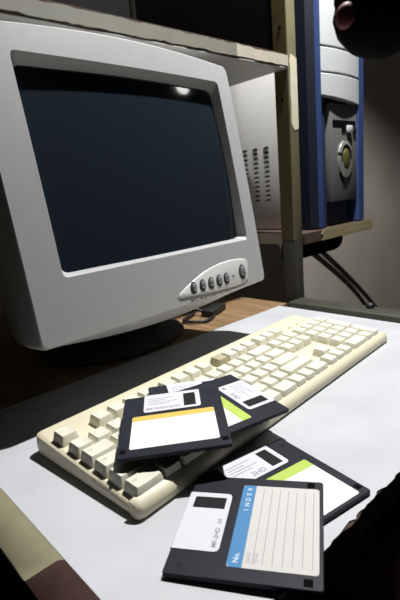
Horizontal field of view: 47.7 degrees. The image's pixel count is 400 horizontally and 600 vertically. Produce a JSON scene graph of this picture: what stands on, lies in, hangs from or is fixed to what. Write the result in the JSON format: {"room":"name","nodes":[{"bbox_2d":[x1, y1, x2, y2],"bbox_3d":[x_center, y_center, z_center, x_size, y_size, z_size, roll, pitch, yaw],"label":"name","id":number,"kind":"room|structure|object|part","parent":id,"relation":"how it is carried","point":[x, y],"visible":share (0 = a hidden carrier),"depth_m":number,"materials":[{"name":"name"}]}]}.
{"room":"home office","nodes":[
{"label":"home office","id":0,"kind":"room"},
{"bbox_2d":[0,5,399,318],"bbox_3d":[-0.380,-0.566,0.996,5.400,2.650,0.080,-17,18,-41],"label":"wall","id":1,"kind":"structure","parent":0,"point":[371,257],"depth_m":2.04,"materials":[{"name":"paint"}]},
{"bbox_2d":[315,254,366,304],"bbox_3d":[0.647,0.019,1.991,1.018,0.869,0.012,-17,18,-41],"label":"cable","id":2,"kind":"object","parent":1,"relation":"attached to","point":[317,255],"visible":0.38,"depth_m":1.93,"materials":[{"name":"black plastic"}]},
{"bbox_2d":[323,252,377,306],"bbox_3d":[0.651,-0.019,1.989,1.158,0.944,0.012,-17,18,-41],"label":"cable","id":3,"kind":"object","parent":1,"relation":"attached to","point":[338,265],"visible":0.38,"depth_m":1.97,"materials":[{"name":"black plastic"}]},
{"bbox_3d":[0.833,0.933,0.155,5.560,0.080,3.280,-17,18,-41],"label":"floor","id":4,"kind":"structure","parent":0,"visible":0},
{"bbox_2d":[0,0,371,306],"bbox_3d":[-0.269,-0.267,0.738,1.344,2.170,0.480,-17,18,-41],"label":"shelf rack","id":5,"kind":"object","parent":4,"relation":"on","point":[250,39],"visible":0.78,"depth_m":0.83,"materials":[{"name":"laminate"}]},
{"bbox_3d":[-0.554,-0.726,0.692,1.022,0.770,0.005,-17,18,-41],"label":"panel","id":6,"kind":"part","parent":5,"relation":"part of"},
{"bbox_3d":[-0.122,-0.374,1.134,0.026,2.170,0.025,-17,18,-41],"label":"post","id":7,"kind":"part","parent":5,"relation":"part of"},
{"bbox_3d":[-0.368,-0.332,0.619,1.022,0.022,0.440,-17,18,-41],"label":"shelf","id":8,"kind":"part","parent":5,"relation":"part of","materials":[{"name":"beige wood"}]},
{"bbox_3d":[-0.029,-0.822,0.868,0.008,0.754,0.386,-17,18,-41],"label":"panel","id":9,"kind":"part","parent":5,"relation":"part of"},
{"bbox_3d":[0.218,0.303,0.985,0.026,0.868,0.030,-17,18,-41],"label":"post","id":10,"kind":"part","parent":5,"relation":"part of","materials":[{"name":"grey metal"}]},
{"bbox_3d":[0.124,-0.749,0.736,0.026,1.302,0.030,-17,18,-41],"label":"post","id":11,"kind":"part","parent":5,"relation":"part of","materials":[{"name":"beige wood"}]},
{"bbox_2d":[229,0,363,228],"bbox_3d":[0.135,-0.411,1.089,0.203,0.461,0.464,-17,18,-41],"label":"computer tower","id":12,"kind":"object","parent":5,"relation":"on","point":[329,77],"visible":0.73,"depth_m":0.93,"materials":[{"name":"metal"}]},
{"bbox_3d":[0.117,-0.413,1.109,0.190,0.452,0.410,-17,18,-41],"label":"casing","id":13,"kind":"part","parent":12,"relation":"part of","materials":[{"name":"metal"}]},
{"bbox_3d":[0.297,-0.311,0.965,0.106,0.194,0.023,-17,18,-41],"label":"panel","id":14,"kind":"part","parent":12,"relation":"part of","materials":[{"name":"grey plastic"}]},
{"bbox_3d":[0.139,-0.174,1.139,0.270,0.022,0.478,-17,18,-41],"label":"shelf","id":15,"kind":"part","parent":5,"relation":"part of","materials":[{"name":"beige wood"}]},
{"bbox_2d":[333,0,399,59],"bbox_3d":[0.199,-0.734,0.377,0.269,1.102,0.684,-3,13,10],"label":"lamp","id":16,"kind":"object","parent":5,"relation":"attached to","point":[367,29],"visible":1,"depth_m":0.20,"materials":[{"name":"black metal"}]},
{"bbox_2d":[0,295,399,599],"bbox_3d":[-0.174,0.468,0.669,1.016,0.760,0.869,-17,18,-41],"label":"computer desk","id":17,"kind":"object","parent":4,"relation":"on","point":[61,538],"visible":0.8,"depth_m":0.39,"materials":[{"name":"laminate"}]},
{"bbox_3d":[-0.272,0.502,0.637,0.018,0.725,0.780,-17,18,-41],"label":"panel","id":18,"kind":"part","parent":17,"relation":"part of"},
{"bbox_3d":[-0.187,0.166,0.384,0.024,0.021,0.266,-17,18,-41],"label":"edge trim","id":19,"kind":"part","parent":17,"relation":"part of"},
{"bbox_3d":[-0.061,0.186,0.251,0.024,0.021,0.138,-17,18,-41],"label":"edge trim","id":20,"kind":"part","parent":17,"relation":"part of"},
{"bbox_2d":[0,21,263,366],"bbox_3d":[-0.177,-0.140,0.751,0.462,0.404,0.526,-17,18,-41],"label":"monitor","id":21,"kind":"object","parent":17,"relation":"on","point":[126,210],"visible":1,"depth_m":0.51,"materials":[{"name":"plastic"}]},
{"bbox_3d":[0.021,-0.029,0.605,0.146,0.038,0.005,-18,9,-43],"label":"control panel","id":22,"kind":"part","parent":21,"relation":"part of","materials":[{"name":"grey plastic"}]},
{"bbox_2d":[0,295,286,409],"bbox_3d":[-0.349,0.101,0.728,1.000,0.022,0.465,-17,18,-41],"label":"countertop","id":23,"kind":"structure","parent":17,"relation":"on","point":[24,376],"depth_m":0.68,"materials":[{"name":"brown wood"}]},
{"bbox_2d":[37,315,386,519],"bbox_3d":[0.053,0.086,0.522,0.154,0.029,0.445,8,18,43],"label":"keyboard","id":24,"kind":"object","parent":17,"relation":"on","point":[290,359],"visible":0.75,"depth_m":0.46,"materials":[{"name":"beige plastic"}]},
{"bbox_2d":[116,387,232,462],"bbox_3d":[-0.023,0.104,0.391,0.090,0.011,0.094,-6,13,-3],"label":"disk","id":25,"kind":"object","parent":24,"relation":"on","point":[188,421],"visible":1,"depth_m":0.38,"materials":[{"name":"black plastic"}]},
{"bbox_2d":[146,396,179,410],"bbox_3d":[-0.034,0.095,0.418,0.030,0.001,0.020,-6,15,-3],"label":"print","id":26,"kind":"object","parent":25,"relation":"on","point":[161,407],"depth_m":0.42},
{"bbox_2d":[144,389,200,412],"bbox_3d":[-0.026,0.095,0.421,0.052,0.004,0.031,-7,17,-3],"label":"shutter","id":27,"kind":"object","parent":25,"relation":"hanging from","point":[176,395],"depth_m":0.42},
{"bbox_2d":[148,378,262,424],"bbox_3d":[0.001,0.099,0.431,0.090,0.012,0.095,-8,14,-11],"label":"disk","id":28,"kind":"object","parent":24,"relation":"on","point":[168,388],"visible":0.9,"depth_m":0.46,"materials":[{"name":"black plastic"}]},
{"bbox_2d":[166,378,214,392],"bbox_3d":[-0.006,0.091,0.460,0.052,0.004,0.031,-6,16,-12],"label":"shutter","id":29,"kind":"object","parent":28,"relation":"hanging from","point":[170,387],"depth_m":0.47,"materials":[{"name":"white metal"}]},
{"bbox_2d":[177,374,288,434],"bbox_3d":[0.017,0.098,0.420,0.094,0.011,0.090,-13,15,-30],"label":"disk","id":30,"kind":"object","parent":24,"relation":"on","point":[245,406],"visible":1,"depth_m":0.42,"materials":[{"name":"black plastic"}]},
{"bbox_2d":[221,383,251,398],"bbox_3d":[0.037,0.089,0.442,0.021,0.001,0.028,-13,17,-31],"label":"print","id":31,"kind":"object","parent":30,"relation":"on","point":[237,383],"depth_m":0.44},
{"bbox_2d":[219,380,275,409],"bbox_3d":[0.044,0.092,0.437,0.031,0.004,0.052,-12,19,-31],"label":"shutter","id":32,"kind":"object","parent":30,"relation":"hanging from","point":[235,394],"depth_m":0.43,"materials":[{"name":"white"}]},
{"bbox_2d":[162,476,323,595],"bbox_3d":[0.033,0.149,0.300,0.095,0.010,0.090,-1,14,15],"label":"disk","id":33,"kind":"object","parent":17,"relation":"on","point":[244,532],"visible":1,"depth_m":0.29,"materials":[{"name":"black plastic"}]},
{"bbox_2d":[170,492,231,551],"bbox_3d":[0.003,0.151,0.308,0.031,0.004,0.052,-3,16,16],"label":"shutter","id":34,"kind":"object","parent":33,"relation":"hanging from","point":[197,526],"depth_m":0.30,"materials":[{"name":"white metal"}]},
{"bbox_2d":[210,519,221,546],"bbox_3d":[0.011,0.151,0.295,0.003,0.001,0.024,-3,16,16],"label":"print","id":35,"kind":"object","parent":33,"relation":"on","point":[214,543],"depth_m":0.29},
{"bbox_2d":[232,488,252,562],"bbox_3d":[0.029,0.147,0.301,0.004,0.001,0.066,-3,16,16],"label":"print","id":36,"kind":"object","parent":33,"relation":"on","point":[252,488],"depth_m":0.32},
{"bbox_2d":[203,439,369,523],"bbox_3d":[0.060,0.140,0.343,0.090,0.004,0.094,-13,15,-31],"label":"disk","id":37,"kind":"object","parent":17,"relation":"on","point":[279,459],"visible":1,"depth_m":0.36,"materials":[{"name":"black plastic"}]},
{"bbox_2d":[225,459,265,476],"bbox_3d":[0.037,0.136,0.361,0.028,0.001,0.021,-13,15,-31],"label":"print","id":38,"kind":"object","parent":37,"relation":"on","point":[236,467],"depth_m":0.36,"materials":[{"name":"black"}]},
{"bbox_2d":[216,445,287,478],"bbox_3d":[0.043,0.136,0.369,0.052,0.004,0.031,-13,15,-31],"label":"shutter","id":39,"kind":"object","parent":37,"relation":"hanging from","point":[268,461],"depth_m":0.37,"materials":[{"name":"white"}]},
{"bbox_3d":[0.128,0.381,0.997,0.018,0.725,0.780,-17,18,-41],"label":"panel","id":40,"kind":"part","parent":17,"relation":"part of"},
{"bbox_3d":[0.306,0.034,0.734,0.044,0.032,0.367,-17,18,-41],"label":"rail","id":41,"kind":"part","parent":17,"relation":"part of","materials":[{"name":"grey metal"}]},
{"bbox_3d":[0.170,0.179,0.595,0.345,0.105,0.332,-17,18,-41],"label":"drawer","id":42,"kind":"part","parent":17,"relation":"part of","materials":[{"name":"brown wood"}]},
{"bbox_2d":[365,302,374,308],"bbox_3d":[0.286,0.008,0.760,0.015,0.009,0.015,-17,18,-41],"label":"lump","id":43,"kind":"object","parent":17,"relation":"on","point":[369,305],"visible":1,"depth_m":0.76,"materials":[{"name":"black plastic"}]}
]}

